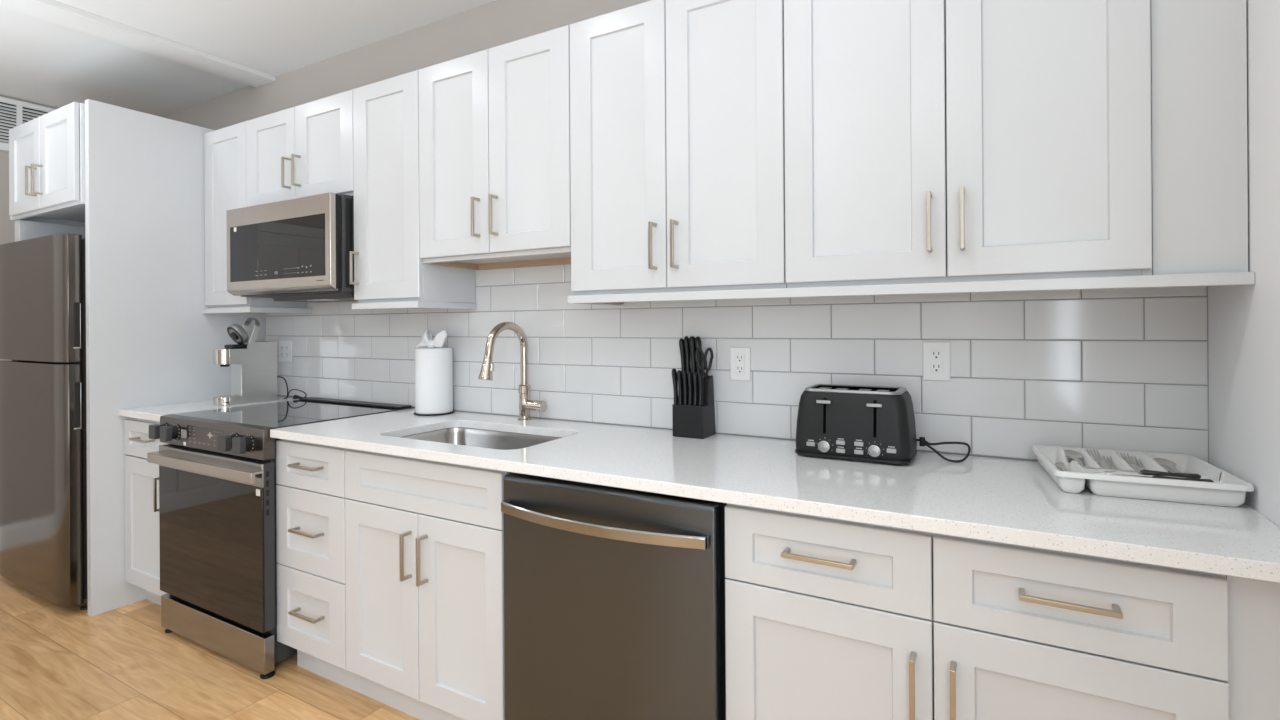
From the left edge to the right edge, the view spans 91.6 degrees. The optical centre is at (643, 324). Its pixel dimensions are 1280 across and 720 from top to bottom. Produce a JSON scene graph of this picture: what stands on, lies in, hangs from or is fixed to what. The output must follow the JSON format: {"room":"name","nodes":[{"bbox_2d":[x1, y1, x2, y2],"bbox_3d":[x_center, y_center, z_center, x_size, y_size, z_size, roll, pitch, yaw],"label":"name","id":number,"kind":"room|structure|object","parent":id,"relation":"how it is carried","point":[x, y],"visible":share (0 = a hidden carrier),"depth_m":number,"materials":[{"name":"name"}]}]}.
{"room":"kitchen","nodes":[
{"label":"kitchen","id":0,"kind":"room"},
{"bbox_2d":[0,95,57,359],"bbox_3d":[-4.565,-0.013,2.316,0.100,2.660,4.410,0,0,29],"label":"wall","id":1,"kind":"structure","parent":0,"point":[7,227],"depth_m":3.66,"materials":[{"name":"beige paint"}]},
{"bbox_2d":[0,96,55,151],"bbox_3d":[-3.816,-1.176,3.537,0.020,0.313,0.720,0,0,29],"label":"air vent","id":2,"kind":"object","parent":1,"relation":"in","point":[13,113],"visible":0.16,"depth_m":3.69,"materials":[{"name":"white metal"}]},
{"bbox_2d":[0,575,419,719],"bbox_3d":[-2.086,1.351,0.981,5.713,0.100,4.510,0,0,29],"label":"floor","id":3,"kind":"structure","parent":0,"point":[57,662],"depth_m":2.29,"materials":[{"name":"brown wood"}]},
{"bbox_2d":[0,233,87,609],"bbox_3d":[-2.752,0.444,3.300,0.868,1.724,0.778,0,0,29],"label":"refrigerator","id":4,"kind":"object","parent":3,"relation":"on","point":[43,424],"visible":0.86,"depth_m":2.85,"materials":[{"name":"grey metal"}]},
{"bbox_2d":[15,220,84,241],"bbox_3d":[-3.031,0.386,3.538,0.068,1.846,0.772,0,0,29],"label":"panel","id":5,"kind":"object","parent":3,"relation":"on","point":[24,230],"visible":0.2,"depth_m":3.26,"materials":[{"name":"white wood"}]},
{"bbox_2d":[124,417,167,604],"bbox_3d":[-2.076,0.860,3.041,0.420,0.883,0.681,0,0,29],"label":"base cabinet","id":6,"kind":"object","parent":3,"relation":"on","point":[142,524],"visible":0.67,"depth_m":2.81,"materials":[{"name":"white wood"}]},
{"bbox_2d":[118,396,298,421],"bbox_3d":[-2.072,0.403,3.050,0.423,0.030,0.664,0,0,29],"label":"countertop","id":7,"kind":"structure","parent":6,"relation":"on","point":[153,413],"depth_m":2.88,"materials":[{"name":"white stone"}]},
{"bbox_2d":[213,317,306,405],"bbox_3d":[-1.944,0.174,3.145,0.393,0.425,0.168,0,0,-42],"label":"coffee machine","id":8,"kind":"object","parent":7,"relation":"on","point":[253,364],"visible":0.98,"depth_m":3.08,"materials":[{"name":"silver metal"}]},
{"bbox_2d":[213,396,228,405],"bbox_3d":[-2.044,0.368,2.997,0.100,0.038,0.040,0,0,29],"label":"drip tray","id":9,"kind":"object","parent":8,"relation":"on","point":[219,400],"depth_m":2.98,"materials":[{"name":"silver metal"}]},
{"bbox_2d":[224,344,247,348],"bbox_3d":[-2.006,0.107,3.067,0.076,0.020,0.079,0,0,29],"label":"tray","id":10,"kind":"object","parent":8,"relation":"on","point":[229,346],"depth_m":3.04,"materials":[{"name":"black plastic"}]},
{"bbox_2d":[85,99,264,616],"bbox_3d":[-2.298,0.147,3.123,0.038,2.312,0.776,0,0,29],"label":"panel","id":11,"kind":"object","parent":3,"relation":"on","point":[150,341],"visible":0.51,"depth_m":2.92,"materials":[{"name":"white wood"}]},
{"bbox_2d":[9,102,84,226],"bbox_3d":[-2.716,-0.763,3.308,0.858,0.462,0.838,0,0,29],"label":"upper cabinet","id":12,"kind":"object","parent":11,"relation":"attached to","point":[47,151],"visible":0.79,"depth_m":2.94,"materials":[{"name":"white wood"}]},
{"bbox_2d":[147,397,412,678],"bbox_3d":[-1.561,0.835,2.720,0.774,0.926,0.722,0,0,29],"label":"range","id":13,"kind":"object","parent":3,"relation":"on","point":[217,467],"visible":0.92,"depth_m":2.42,"materials":[{"name":"black glass"}]},
{"bbox_2d":[175,400,412,428],"bbox_3d":[-1.546,0.387,2.754,0.769,0.012,0.645,0,0,29],"label":"cooktop","id":14,"kind":"object","parent":13,"relation":"in","point":[275,415],"depth_m":2.69,"materials":[{"name":"black glass"}]},
{"bbox_2d":[276,439,361,693],"bbox_3d":[-1.053,0.853,2.481,0.404,0.883,0.653,0,0,29],"label":"base cabinet","id":15,"kind":"object","parent":3,"relation":"on","point":[310,478],"visible":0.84,"depth_m":2.22,"materials":[{"name":"white wood"}]},
{"bbox_2d":[345,449,508,719],"bbox_3d":[-0.569,0.850,2.204,0.709,0.883,0.661,0,0,29],"label":"base cabinet","id":16,"kind":"object","parent":3,"relation":"on","point":[424,539],"visible":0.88,"depth_m":1.93,"materials":[{"name":"white wood"}]},
{"bbox_2d":[501,472,726,719],"bbox_3d":[0.020,0.851,1.837,0.666,0.870,0.709,0,0,29],"label":"dishwasher","id":17,"kind":"object","parent":3,"relation":"on","point":[614,597],"visible":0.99,"depth_m":1.56,"materials":[{"name":"grey metal"}]},
{"bbox_2d":[724,503,1279,719],"bbox_3d":[0.765,0.841,1.452,0.998,0.883,0.661,0,0,29],"label":"base cabinet","id":18,"kind":"object","parent":3,"relation":"on","point":[826,618],"depth_m":1.20,"materials":[{"name":"white wood"}]},
{"bbox_2d":[270,408,1279,582],"bbox_3d":[-0.003,0.389,1.887,2.759,0.030,0.662,0,0,29],"label":"countertop","id":19,"kind":"structure","parent":18,"relation":"on","point":[1008,501],"depth_m":1.44,"materials":[{"name":"white stone"}]},
{"bbox_2d":[413,410,454,415],"bbox_3d":[-0.900,0.238,2.670,0.170,0.285,0.170,0,0,29],"label":"paper towel holder","id":20,"kind":"object","parent":19,"relation":"on","point":[453,411],"visible":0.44,"depth_m":2.60,"materials":[{"name":"black plastic"}]},
{"bbox_2d":[415,328,452,413],"bbox_3d":[-0.900,0.194,2.670,0.153,0.358,0.153,0,0,-18],"label":"paper towel roll","id":21,"kind":"object","parent":20,"relation":"on","point":[434,363],"visible":1,"depth_m":2.61,"materials":[{"name":"white paper"}]},
{"bbox_2d":[400,428,559,449],"bbox_3d":[-0.573,0.499,2.173,0.674,0.181,0.424,0,0,29],"label":"sink","id":22,"kind":"object","parent":19,"relation":"in","point":[500,440],"visible":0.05,"depth_m":2.39,"materials":[{"name":"metal"}]},
{"bbox_2d":[478,322,546,420],"bbox_3d":[-0.496,0.183,2.361,0.128,0.390,0.272,0,0,29],"label":"kitchen faucet","id":23,"kind":"object","parent":19,"relation":"on","point":[486,372],"visible":1,"depth_m":2.43,"materials":[{"name":"silver metal"}]},
{"bbox_2d":[672,375,715,438],"bbox_3d":[0.170,0.272,2.097,0.112,0.201,0.108,0,0,29],"label":"knife block","id":24,"kind":"object","parent":19,"relation":"on","point":[689,421],"visible":0.82,"depth_m":2.06,"materials":[{"name":"black wood"}]},
{"bbox_2d":[672,369,677,403],"bbox_3d":[0.106,0.212,2.099,0.024,0.128,0.027,0,0,-33],"label":"steak knife","id":25,"kind":"object","parent":24,"relation":"in","point":[674,372],"visible":0.95,"depth_m":2.09,"materials":[{"name":"black plastic"}]},
{"bbox_2d":[677,370,682,403],"bbox_3d":[0.122,0.215,2.090,0.021,0.123,0.029,0,0,-7],"label":"steak knife","id":26,"kind":"object","parent":24,"relation":"in","point":[679,373],"visible":0.98,"depth_m":2.08,"materials":[{"name":"black plastic"}]},
{"bbox_2d":[679,338,685,371],"bbox_3d":[0.136,0.117,2.140,0.028,0.140,0.032,0,0,38],"label":"kitchen knife","id":27,"kind":"object","parent":24,"relation":"in","point":[681,341],"visible":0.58,"depth_m":2.13,"materials":[{"name":"black plastic"}]},
{"bbox_2d":[682,371,687,404],"bbox_3d":[0.139,0.215,2.080,0.020,0.121,0.029,0,0,2],"label":"steak knife","id":28,"kind":"object","parent":24,"relation":"in","point":[684,373],"visible":0.92,"depth_m":2.07,"materials":[{"name":"black plastic"}]},
{"bbox_2d":[684,336,690,374],"bbox_3d":[0.151,0.113,2.131,0.025,0.148,0.030,0,0,38],"label":"kitchen knife","id":29,"kind":"object","parent":24,"relation":"in","point":[686,338],"visible":0.72,"depth_m":2.12,"materials":[{"name":"black plastic"}]},
{"bbox_2d":[687,372,692,404],"bbox_3d":[0.155,0.216,2.071,0.019,0.120,0.029,0,0,21],"label":"steak knife","id":30,"kind":"object","parent":24,"relation":"in","point":[690,375],"visible":0.98,"depth_m":2.06,"materials":[{"name":"black plastic"}]},
{"bbox_2d":[689,336,696,373],"bbox_3d":[0.169,0.113,2.121,0.031,0.148,0.033,0,0,-31],"label":"kitchen knife","id":31,"kind":"object","parent":24,"relation":"on","point":[692,346],"visible":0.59,"depth_m":2.11,"materials":[{"name":"black plastic"}]},
{"bbox_2d":[693,372,697,404],"bbox_3d":[0.172,0.216,2.062,0.017,0.118,0.029,0,0,21],"label":"steak knife","id":32,"kind":"object","parent":24,"relation":"in","point":[695,375],"visible":0.99,"depth_m":2.05,"materials":[{"name":"black plastic"}]},
{"bbox_2d":[695,336,701,373],"bbox_3d":[0.187,0.114,2.111,0.024,0.147,0.033,0,0,21],"label":"kitchen knife","id":33,"kind":"object","parent":24,"relation":"in","point":[698,343],"visible":0.73,"depth_m":2.10,"materials":[{"name":"black plastic"}]},
{"bbox_2d":[698,373,703,405],"bbox_3d":[0.189,0.217,2.053,0.017,0.117,0.029,0,0,21],"label":"steak knife","id":34,"kind":"object","parent":24,"relation":"in","point":[700,375],"visible":0.97,"depth_m":2.04,"materials":[{"name":"black plastic"}]},
{"bbox_2d":[695,347,712,377],"bbox_3d":[0.203,0.131,2.090,0.062,0.110,0.022,0,0,29],"label":"scissors","id":35,"kind":"object","parent":24,"relation":"on","point":[704,356],"visible":0.98,"depth_m":2.08,"materials":[{"name":"black plastic"}]},
{"bbox_2d":[795,384,970,464],"bbox_3d":[0.657,0.274,1.730,0.441,0.191,0.220,0,0,29],"label":"toaster","id":36,"kind":"object","parent":19,"relation":"on","point":[861,423],"visible":1,"depth_m":1.68,"materials":[{"name":"black plastic"}]},
{"bbox_2d":[1032,445,1253,506],"bbox_3d":[1.112,0.341,1.431,0.335,0.050,0.325,0,0,24],"label":"tray","id":37,"kind":"object","parent":19,"relation":"on","point":[1230,491],"visible":0.87,"depth_m":1.33,"materials":[{"name":"white plastic"}]},
{"bbox_2d":[1055,462,1066,470],"bbox_3d":[1.002,0.350,1.479,0.028,0.013,0.162,0,0,25],"label":"teaspoon","id":38,"kind":"object","parent":37,"relation":"in","point":[1059,465],"visible":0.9,"depth_m":1.53,"materials":[{"name":"metal"}]},
{"bbox_2d":[1064,450,1084,467],"bbox_3d":[1.058,0.334,1.520,0.042,0.027,0.168,0,0,24],"label":"spoon","id":39,"kind":"object","parent":37,"relation":"in","point":[1075,455],"visible":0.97,"depth_m":1.57,"materials":[{"name":"metal"}]},
{"bbox_2d":[1064,450,1082,458],"bbox_3d":[1.079,0.329,1.569,0.042,0.007,0.064,0,9,22],"label":"bowl","id":40,"kind":"object","parent":39,"relation":"on","point":[1069,453],"depth_m":1.57,"materials":[{"name":"metal"}]},
{"bbox_2d":[1087,449,1112,471],"bbox_3d":[1.103,0.331,1.498,0.026,0.033,0.166,0,0,22],"label":"fork","id":41,"kind":"object","parent":37,"relation":"in","point":[1103,464],"visible":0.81,"depth_m":1.53,"materials":[{"name":"metal"}]},
{"bbox_2d":[1100,455,1115,471],"bbox_3d":[1.124,0.342,1.490,0.026,0.026,0.167,0,0,26],"label":"fork","id":42,"kind":"object","parent":37,"relation":"in","point":[1110,465],"visible":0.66,"depth_m":1.53,"materials":[{"name":"metal"}]},
{"bbox_2d":[1117,453,1142,474],"bbox_3d":[1.161,0.332,1.474,0.026,0.025,0.167,0,0,22],"label":"fork","id":43,"kind":"object","parent":37,"relation":"in","point":[1133,464],"visible":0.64,"depth_m":1.50,"materials":[{"name":"metal"}]},
{"bbox_2d":[1124,456,1143,469],"bbox_3d":[1.172,0.339,1.469,0.026,0.024,0.167,0,0,24],"label":"fork","id":44,"kind":"object","parent":37,"relation":"in","point":[1140,465],"visible":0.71,"depth_m":1.52,"materials":[{"name":"metal"}]},
{"bbox_2d":[1084,467,1200,478],"bbox_3d":[1.086,0.322,1.361,0.205,0.011,0.016,0,0,26],"label":"table knife","id":45,"kind":"object","parent":37,"relation":"in","point":[1144,472],"visible":1,"depth_m":1.34,"materials":[{"name":"metal"}]},
{"bbox_2d":[1096,473,1213,481],"bbox_3d":[1.088,0.328,1.332,0.205,0.011,0.016,0,0,23],"label":"table knife","id":46,"kind":"object","parent":37,"relation":"in","point":[1155,476],"visible":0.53,"depth_m":1.32,"materials":[{"name":"metal"}]},
{"bbox_2d":[1153,458,1181,477],"bbox_3d":[1.229,0.337,1.445,0.042,0.020,0.169,0,0,23],"label":"spoon","id":47,"kind":"object","parent":37,"relation":"in","point":[1163,462],"visible":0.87,"depth_m":1.49,"materials":[{"name":"metal"}]},
{"bbox_2d":[1153,458,1176,466],"bbox_3d":[1.249,0.334,1.494,0.042,0.007,0.064,0,6,21],"label":"bowl","id":48,"kind":"object","parent":47,"relation":"on","point":[1163,462],"depth_m":1.50,"materials":[{"name":"metal"}]},
{"bbox_2d":[1162,466,1173,471],"bbox_3d":[1.224,0.348,1.447,0.042,0.013,0.170,0,0,27],"label":"spoon","id":49,"kind":"object","parent":37,"relation":"in","point":[1169,469],"visible":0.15,"depth_m":1.49,"materials":[{"name":"metal"}]},
{"bbox_2d":[0,0,494,116],"bbox_3d":[-2.104,-1.409,0.983,5.713,0.100,4.510,0,0,29],"label":"ceiling","id":50,"kind":"structure","parent":0,"point":[44,62],"depth_m":2.98,"materials":[{"name":"white paint"}]},
{"bbox_2d":[0,0,275,87],"bbox_3d":[-3.152,-1.339,1.573,0.187,0.028,4.310,0,0,29],"label":"trim","id":51,"kind":"structure","parent":50,"relation":"attached to","point":[52,11],"depth_m":2.90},
{"bbox_2d":[160,0,649,129],"bbox_3d":[-1.013,-0.035,2.903,5.713,2.660,0.100,0,0,29],"label":"wall","id":52,"kind":"structure","parent":0,"point":[495,23],"depth_m":2.91,"materials":[{"name":"beige paint"}]},
{"bbox_2d":[204,121,306,307],"bbox_3d":[-2.006,-0.527,3.218,0.383,0.903,0.301,0,0,29],"label":"upper cabinet","id":53,"kind":"object","parent":52,"relation":"attached to","point":[224,148],"visible":0.44,"depth_m":3.11,"materials":[{"name":"white wood"}]},
{"bbox_2d":[203,307,311,313],"bbox_3d":[-1.986,-0.070,3.202,0.428,0.026,0.311,0,0,29],"label":"rail","id":54,"kind":"object","parent":53,"relation":"attached to","point":[236,309],"visible":1,"depth_m":3.07,"materials":[{"name":"white wood"}]},
{"bbox_2d":[246,89,353,206],"bbox_3d":[-1.501,-0.763,2.910,0.800,0.438,0.341,0,0,29],"label":"upper cabinet","id":55,"kind":"object","parent":52,"relation":"attached to","point":[306,149],"visible":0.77,"depth_m":2.77,"materials":[{"name":"white wood"}]},
{"bbox_2d":[226,192,357,302],"bbox_3d":[-1.506,-0.323,2.878,0.776,0.430,0.402,0,0,29],"label":"microwave","id":56,"kind":"object","parent":55,"relation":"attached to","point":[297,249],"visible":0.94,"depth_m":2.65,"materials":[{"name":"silver metal"}]},
{"bbox_2d":[349,70,475,302],"bbox_3d":[-0.979,-0.534,2.616,0.394,0.903,0.341,0,0,29],"label":"upper cabinet","id":57,"kind":"object","parent":52,"relation":"attached to","point":[388,265],"visible":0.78,"depth_m":2.51,"materials":[{"name":"white wood"}]},
{"bbox_2d":[352,301,475,309],"bbox_3d":[-0.967,-0.077,2.627,0.398,0.026,0.311,0,0,29],"label":"rail","id":58,"kind":"object","parent":57,"relation":"attached to","point":[407,304],"visible":1,"depth_m":2.50,"materials":[{"name":"white wood"}]},
{"bbox_2d":[419,25,570,269],"bbox_3d":[-0.494,-0.611,2.343,0.718,0.755,0.341,0,0,29],"label":"upper cabinet","id":59,"kind":"object","parent":52,"relation":"attached to","point":[495,180],"visible":0.87,"depth_m":2.21,"materials":[{"name":"white wood"}]},
{"bbox_2d":[570,0,786,303],"bbox_3d":[0.133,-0.535,1.990,0.718,0.917,0.341,0,0,29],"label":"upper cabinet","id":60,"kind":"object","parent":52,"relation":"attached to","point":[677,131],"visible":0.85,"depth_m":1.86,"materials":[{"name":"white wood"}]},
{"bbox_2d":[567,272,1254,305],"bbox_3d":[0.553,-0.087,1.772,1.672,0.026,0.311,0,0,29],"label":"rail","id":61,"kind":"object","parent":60,"relation":"attached to","point":[1229,278],"visible":0.96,"depth_m":1.49,"materials":[{"name":"white wood"}]},
{"bbox_2d":[265,264,1208,462],"bbox_3d":[-0.366,0.064,2.475,3.966,0.666,0.010,0,0,29],"label":"tile backsplash","id":62,"kind":"structure","parent":52,"relation":"attached to","point":[1126,369],"depth_m":1.96,"materials":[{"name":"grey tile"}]},
{"bbox_2d":[279,341,291,361],"bbox_3d":[-1.927,0.144,3.344,0.118,0.113,0.008,0,0,29],"label":"wall outlet","id":63,"kind":"object","parent":62,"relation":"attached to","point":[285,347],"visible":1,"depth_m":3.34,"materials":[{"name":"white plastic"}]},
{"bbox_2d":[280,345,283,357],"bbox_3d":[-1.948,0.145,3.353,0.033,0.066,0.003,0,0,29],"label":"receptacle","id":64,"kind":"object","parent":63,"relation":"attached to","point":[281,346],"depth_m":3.35,"materials":[{"name":"white plastic"}]},
{"bbox_2d":[285,345,288,357],"bbox_3d":[-1.909,0.144,3.331,0.033,0.066,0.003,0,0,29],"label":"receptacle","id":65,"kind":"object","parent":63,"relation":"attached to","point":[286,346],"depth_m":3.33,"materials":[{"name":"white plastic"}]},
{"bbox_2d":[730,347,749,380],"bbox_3d":[0.322,0.131,2.078,0.070,0.110,0.008,0,0,29],"label":"wall outlet","id":66,"kind":"object","parent":62,"relation":"attached to","point":[739,356],"visible":1,"depth_m":2.07,"materials":[{"name":"white plastic"}]},
{"bbox_2d":[735,354,744,373],"bbox_3d":[0.321,0.131,2.075,0.033,0.066,0.003,0,0,29],"label":"receptacle","id":67,"kind":"object","parent":66,"relation":"attached to","point":[739,358],"depth_m":2.07,"materials":[{"name":"white plastic"}]},
{"bbox_2d":[923,342,949,380],"bbox_3d":[0.840,0.105,1.786,0.072,0.112,0.008,0,0,29],"label":"wall outlet","id":68,"kind":"object","parent":62,"relation":"attached to","point":[936,355],"visible":1,"depth_m":1.78,"materials":[{"name":"white plastic"}]},
{"bbox_2d":[930,350,942,372],"bbox_3d":[0.839,0.105,1.783,0.033,0.066,0.003,0,0,29],"label":"receptacle","id":69,"kind":"object","parent":68,"relation":"attached to","point":[936,356],"depth_m":1.78,"materials":[{"name":"white plastic"}]},
{"bbox_2d":[784,0,1151,287],"bbox_3d":[0.792,-0.546,1.619,0.792,0.903,0.341,0,0,29],"label":"upper cabinet","id":70,"kind":"object","parent":52,"relation":"attached to","point":[927,141],"visible":0.94,"depth_m":1.48,"materials":[{"name":"white wood"}]},
{"bbox_2d":[1150,0,1247,274],"bbox_3d":[1.154,-0.552,1.299,0.150,0.894,0.020,0,0,29],"label":"filler panel","id":71,"kind":"object","parent":70,"relation":"attached to","point":[1199,47],"visible":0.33,"depth_m":1.29,"materials":[{"name":"white wood"}]},
{"bbox_2d":[1208,0,1279,526],"bbox_3d":[0.326,-0.046,-0.439,0.100,2.660,4.410,0,0,29],"label":"wall","id":72,"kind":"structure","parent":0,"point":[1244,320],"depth_m":1.22,"materials":[{"name":"white paint"}]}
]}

